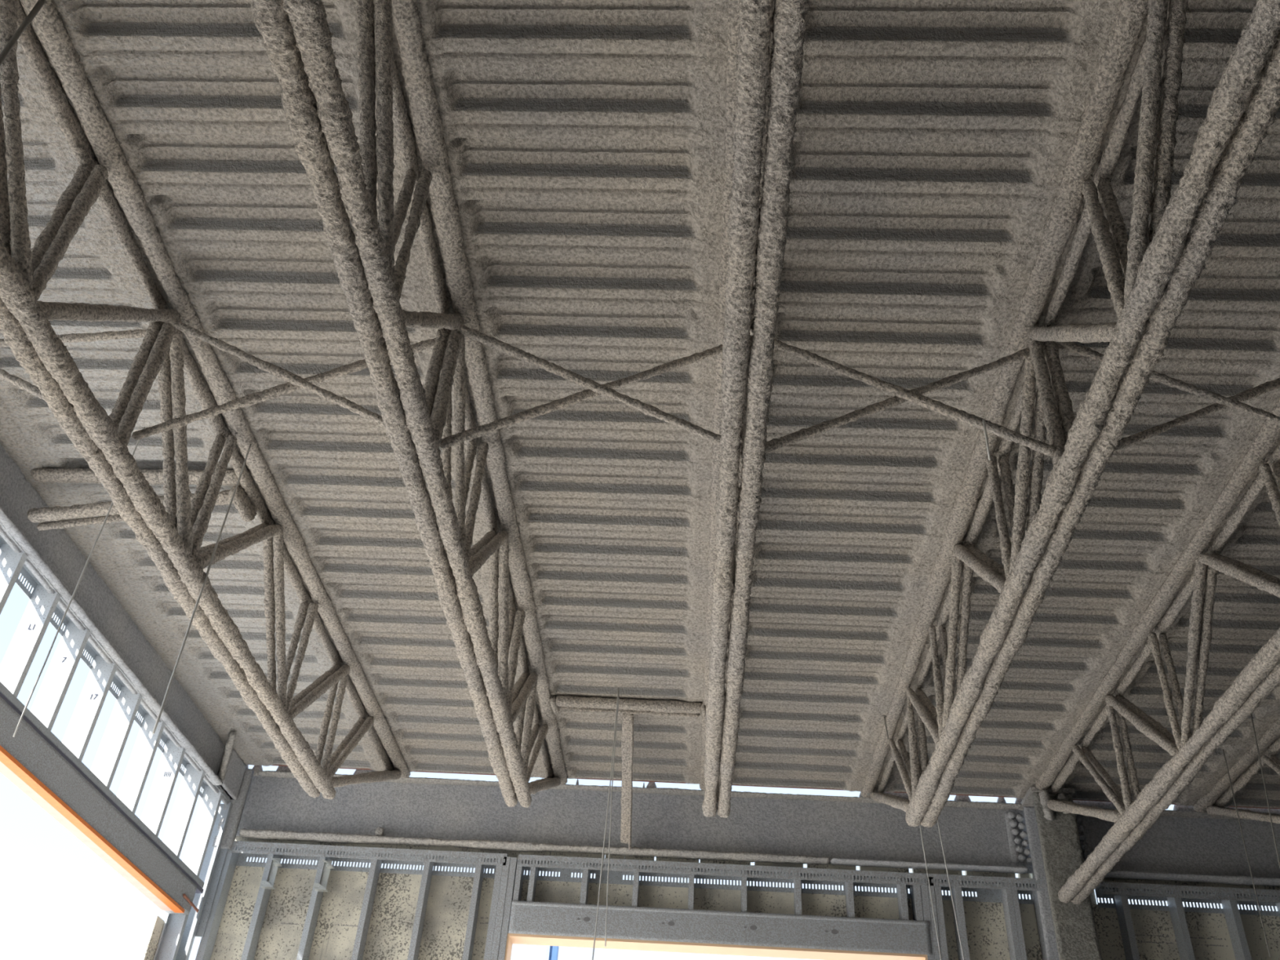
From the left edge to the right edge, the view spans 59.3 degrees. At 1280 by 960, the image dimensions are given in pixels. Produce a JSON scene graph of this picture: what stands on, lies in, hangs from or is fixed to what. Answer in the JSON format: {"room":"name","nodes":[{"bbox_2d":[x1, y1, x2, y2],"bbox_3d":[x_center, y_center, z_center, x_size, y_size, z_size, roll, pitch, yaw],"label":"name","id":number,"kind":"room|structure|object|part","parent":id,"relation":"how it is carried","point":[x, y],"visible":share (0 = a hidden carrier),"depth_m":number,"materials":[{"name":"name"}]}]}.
{"room":"building under construction","nodes":[
{"label":"building under construction","id":0,"kind":"room"},
{"bbox_2d":[0,522,232,959],"bbox_3d":[-3.719,1.341,3.958,0.240,5.485,10.700,2,-38,3],"label":"wall","id":1,"kind":"structure","parent":0,"point":[51,771],"depth_m":7.45,"materials":[{"name":"metal"}]},
{"bbox_3d":[-3.680,0.304,4.683,0.090,0.017,9.580,2,-38,3],"label":"primed plate","id":2,"kind":"part","parent":1,"relation":"part of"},
{"bbox_2d":[0,395,257,804],"bbox_3d":[-3.471,-0.511,5.565,0.260,0.450,9.992,2,-38,3],"label":"girder","id":3,"kind":"object","parent":1,"relation":"attached to","point":[53,552],"visible":0.88,"depth_m":7.34,"materials":[{"name":"grey metal"}]},
{"bbox_2d":[26,467,257,530],"bbox_3d":[-2.820,0.124,6.327,1.255,0.295,0.318,2,-38,3],"label":"side kicker","id":4,"kind":"object","parent":3,"relation":"attached to","point":[246,511],"visible":0.48,"depth_m":6.31,"materials":[{"name":"grey metal"}]},
{"bbox_2d":[217,731,235,781],"bbox_3d":[-3.334,2.232,9.073,0.066,0.321,0.383,16,-39,-15],"label":"corner kicker","id":5,"kind":"object","parent":3,"relation":"attached to","point":[230,742],"visible":0.94,"depth_m":9.04,"materials":[{"name":"grey metal"}]},
{"bbox_3d":[-3.383,2.439,9.332,0.063,0.300,0.360,2,-38,3],"label":"plate","id":6,"kind":"part","parent":3,"relation":"part of","materials":[{"name":"grey metal"}]},
{"bbox_2d":[212,761,253,849],"bbox_3d":[-3.390,2.636,9.244,0.150,0.680,0.420,2,-38,3],"label":"column","id":7,"kind":"structure","parent":1,"relation":"attached to","point":[237,807],"depth_m":9.31,"materials":[{"name":"grey metal"}]},
{"bbox_2d":[0,0,1279,808],"bbox_3d":[2.437,-0.713,5.144,12.350,0.214,10.593,2,-38,3],"label":"ceiling","id":8,"kind":"structure","parent":0,"point":[933,141],"depth_m":5.37,"materials":[{"name":"metal"}]},
{"bbox_2d":[13,426,145,737],"bbox_3d":[-2.720,0.425,5.518,0.012,1.792,0.011,2,-38,3],"label":"wire","id":9,"kind":"object","parent":8,"relation":"hanging from","point":[144,428],"visible":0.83,"depth_m":5.35,"materials":[{"name":"grey metal"}]},
{"bbox_2d":[591,687,618,959],"bbox_3d":[-0.233,2.322,7.520,0.045,2.070,0.011,2,-38,3],"label":"wire","id":10,"kind":"object","parent":8,"relation":"hanging from","point":[618,687],"visible":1,"depth_m":7.49,"materials":[{"name":"grey metal"}]},
{"bbox_2d":[604,688,619,946],"bbox_3d":[-0.184,2.216,7.603,0.044,1.795,0.014,2,-38,3],"label":"wire","id":11,"kind":"object","parent":8,"relation":"hanging from","point":[619,688],"visible":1,"depth_m":7.53,"materials":[{"name":"grey metal"}]},
{"bbox_2d":[550,695,706,850],"bbox_3d":[-0.080,2.271,8.604,1.150,0.621,1.503,2,-38,3],"label":"kicker","id":12,"kind":"object","parent":8,"relation":"attached to","point":[627,707],"visible":0.97,"depth_m":8.23,"materials":[{"name":"grey metal"}]},
{"bbox_3d":[-0.102,2.316,8.653,0.097,0.502,1.353,3,-38,2],"label":"kicker post","id":13,"kind":"part","parent":12,"relation":"part of","materials":[{"name":"grey metal"}]},
{"bbox_2d":[1222,749,1270,956],"bbox_3d":[4.284,2.599,7.961,0.080,1.480,0.012,2,-38,3],"label":"wire","id":14,"kind":"object","parent":8,"relation":"hanging from","point":[1223,749],"visible":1,"depth_m":7.95,"materials":[{"name":"grey metal"}]},
{"bbox_2d":[1250,714,1279,867],"bbox_3d":[4.123,2.134,7.365,0.141,1.471,0.012,2,-38,3],"label":"wire","id":15,"kind":"object","parent":8,"relation":"hanging from","point":[1251,714],"visible":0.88,"depth_m":7.44,"materials":[{"name":"grey metal"}]},
{"bbox_2d":[195,835,1279,959],"bbox_3d":[2.410,4.979,7.543,11.950,4.795,0.250,2,-38,3],"label":"wall","id":16,"kind":"structure","parent":0,"point":[273,909],"depth_m":8.87,"materials":[{"name":"metal"}]},
{"bbox_2d":[504,933,927,959],"bbox_3d":[0.489,4.876,7.737,3.212,3.177,0.214,2,-38,3],"label":"window","id":17,"kind":"structure","parent":16,"relation":"in","point":[519,939],"depth_m":8.67,"materials":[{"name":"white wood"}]},
{"bbox_2d":[235,764,1279,886],"bbox_3d":[2.498,2.844,9.120,11.872,0.657,0.174,2,-38,3],"label":"girder","id":18,"kind":"object","parent":16,"relation":"attached to","point":[1184,844],"visible":0.8,"depth_m":9.23,"materials":[{"name":"grey metal"}]},
{"bbox_2d":[0,0,410,799],"bbox_3d":[-2.184,0.190,5.820,0.228,0.982,8.922,2,-38,3],"label":"joist","id":19,"kind":"object","parent":18,"relation":"on","point":[171,532],"visible":0.99,"depth_m":5.13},
{"bbox_2d":[0,0,45,65],"bbox_3d":[-2.172,-1.226,3.647,0.037,1.340,0.021,-23,-45,30],"label":"bridging angle","id":20,"kind":"object","parent":19,"relation":"hanging from","point":[40,3],"visible":1,"depth_m":3.90,"materials":[{"name":"grey metal"}]},
{"bbox_2d":[0,368,45,401],"bbox_3d":[-2.885,-0.490,5.031,1.235,0.633,0.050,2,-38,3],"label":"bridging angle","id":21,"kind":"object","parent":19,"relation":"attached to","point":[20,383],"visible":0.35,"depth_m":4.96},
{"bbox_2d":[0,328,146,346],"bbox_3d":[-2.854,-0.644,5.236,1.264,0.201,0.046,2,-38,3],"label":"bridging angle","id":22,"kind":"object","parent":19,"relation":"attached to","point":[138,333],"visible":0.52,"depth_m":5.23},
{"bbox_2d":[151,444,251,733],"bbox_3d":[-2.119,0.451,5.516,0.024,1.706,0.014,2,-38,3],"label":"wire","id":23,"kind":"object","parent":19,"relation":"hanging from","point":[250,446],"visible":1,"depth_m":5.40,"materials":[{"name":"grey metal"}]},
{"bbox_2d":[168,318,385,426],"bbox_3d":[-1.562,-0.460,4.968,1.261,0.661,0.049,2,-38,3],"label":"bridging angle","id":24,"kind":"object","parent":19,"relation":"attached to","point":[281,373],"visible":0.9,"depth_m":4.96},
{"bbox_2d":[250,0,567,808],"bbox_3d":[-0.849,0.229,5.745,0.226,0.982,8.921,2,-38,3],"label":"joist","id":25,"kind":"object","parent":18,"relation":"on","point":[416,418],"visible":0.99,"depth_m":4.49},
{"bbox_2d":[131,337,435,439],"bbox_3d":[-1.540,-0.420,5.019,1.282,0.661,0.049,2,-38,3],"label":"bridging angle","id":26,"kind":"object","parent":25,"relation":"attached to","point":[277,391],"visible":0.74,"depth_m":4.97,"materials":[{"name":"grey metal"}]},
{"bbox_2d":[457,324,720,445],"bbox_3d":[-0.233,-0.422,4.894,1.245,0.660,0.047,2,-38,3],"label":"bridging angle","id":27,"kind":"object","parent":25,"relation":"attached to","point":[648,410],"visible":1,"depth_m":4.88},
{"bbox_2d":[699,0,809,817],"bbox_3d":[0.464,0.263,5.673,0.248,0.986,8.922,2,-38,3],"label":"joist","id":28,"kind":"object","parent":18,"relation":"on","point":[764,67],"visible":1,"depth_m":4.04,"materials":[{"name":"grey metal"}]},
{"bbox_2d":[439,344,723,448],"bbox_3d":[-0.212,-0.381,4.943,1.264,0.664,0.051,2,-38,3],"label":"bridging angle","id":29,"kind":"object","parent":28,"relation":"attached to","point":[586,394],"visible":0.86,"depth_m":4.90,"materials":[{"name":"grey metal"}]},
{"bbox_2d":[751,335,1055,456],"bbox_3d":[1.091,-0.385,4.821,1.255,0.662,0.052,2,-38,3],"label":"bridging angle","id":30,"kind":"object","parent":28,"relation":"attached to","point":[937,406],"visible":0.91,"depth_m":4.76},
{"bbox_2d":[982,419,990,460],"bbox_3d":[1.408,-0.164,4.570,0.011,0.210,0.010,2,-38,3],"label":"wire","id":31,"kind":"object","parent":30,"relation":"hanging from","point":[984,422],"visible":1,"depth_m":4.57,"materials":[{"name":"grey metal"}]},
{"bbox_2d":[860,0,1279,827],"bbox_3d":[1.783,0.303,5.598,0.237,0.989,8.922,2,-38,3],"label":"joist","id":32,"kind":"object","parent":18,"relation":"on","point":[1161,273],"visible":1,"depth_m":4.40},
{"bbox_3d":[1.935,2.603,9.315,0.140,0.065,0.220,2,-38,3],"label":"bearing seat","id":33,"kind":"part","parent":32,"relation":"part of","materials":[{"name":"grey metal"}]},
{"bbox_2d":[884,716,888,738],"bbox_3d":[1.787,1.789,8.167,0.024,0.191,0.011,2,-38,3],"label":"wire","id":34,"kind":"object","parent":32,"relation":"hanging from","point":[884,717],"visible":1,"depth_m":8.16,"materials":[{"name":"grey metal"}]},
{"bbox_2d":[765,347,1030,453],"bbox_3d":[1.112,-0.345,4.870,1.274,0.661,0.048,2,-38,3],"label":"bridging angle","id":35,"kind":"object","parent":32,"relation":"attached to","point":[774,444],"visible":0.91,"depth_m":4.84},
{"bbox_2d":[919,822,942,959],"bbox_3d":[1.819,2.623,7.014,0.068,1.110,0.010,2,-38,3],"label":"wire","id":36,"kind":"object","parent":32,"relation":"hanging from","point":[919,823],"visible":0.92,"depth_m":7.05,"materials":[{"name":"grey metal"}]},
{"bbox_2d":[937,819,964,959],"bbox_3d":[1.947,2.571,7.051,0.103,1.250,0.010,2,-38,3],"label":"wire","id":37,"kind":"object","parent":32,"relation":"hanging from","point":[937,820],"visible":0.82,"depth_m":7.04,"materials":[{"name":"grey metal"}]},
{"bbox_2d":[1054,341,1279,424],"bbox_3d":[2.427,-0.349,4.747,1.268,0.662,0.047,2,-38,3],"label":"bridging angle","id":38,"kind":"object","parent":32,"relation":"attached to","point":[1085,351],"visible":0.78,"depth_m":4.77,"materials":[{"name":"grey metal"}]},
{"bbox_2d":[1113,377,1279,451],"bbox_3d":[2.449,-0.308,4.796,1.287,0.660,0.045,2,-38,3],"label":"bridging angle","id":39,"kind":"object","parent":32,"relation":"attached to","point":[1268,386],"visible":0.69,"depth_m":4.76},
{"bbox_2d":[1192,714,1279,823],"bbox_3d":[4.466,0.378,5.449,0.227,0.980,8.922,2,-38,3],"label":"joist","id":40,"kind":"object","parent":18,"relation":"on","point":[1211,803],"visible":0.97,"depth_m":8.46,"materials":[{"name":"grey metal"}]},
{"bbox_3d":[2.129,3.708,1.865,12.150,0.150,10.800,2,-38,3],"label":"floor","id":41,"kind":"structure","parent":0,"visible":0},
{"bbox_2d":[1020,786,1102,959],"bbox_3d":[3.142,4.643,7.466,0.340,5.315,0.464,2,-38,3],"label":"steel column","id":42,"kind":"structure","parent":41,"relation":"on","point":[1068,929],"depth_m":8.65,"materials":[{"name":"grey metal"}]},
{"bbox_3d":[3.292,2.582,9.109,0.340,0.035,0.380,2,-38,3],"label":"cap plate","id":43,"kind":"part","parent":42,"relation":"part of","materials":[{"name":"grey metal"}]},
{"bbox_2d":[1034,397,1279,904],"bbox_3d":[3.128,0.340,5.523,0.226,0.982,8.922,2,-38,3],"label":"joist","id":44,"kind":"object","parent":42,"relation":"on","point":[1189,751],"visible":0.97,"depth_m":6.57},
{"label":"outside","id":45,"kind":"structure","parent":0,"visible":0},
{"bbox_3d":[-0.105,1.467,-1.131,120.000,0.190,120.000,2,-38,3],"label":"ground","id":46,"kind":"structure","parent":45,"visible":0},
{"bbox_2d":[545,945,559,959],"bbox_3d":[-0.932,6.003,9.300,0.100,5.260,0.120,2,-38,3],"label":"post","id":47,"kind":"object","parent":46,"relation":"on","point":[552,952],"visible":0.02,"depth_m":10.47,"materials":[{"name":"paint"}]}
]}

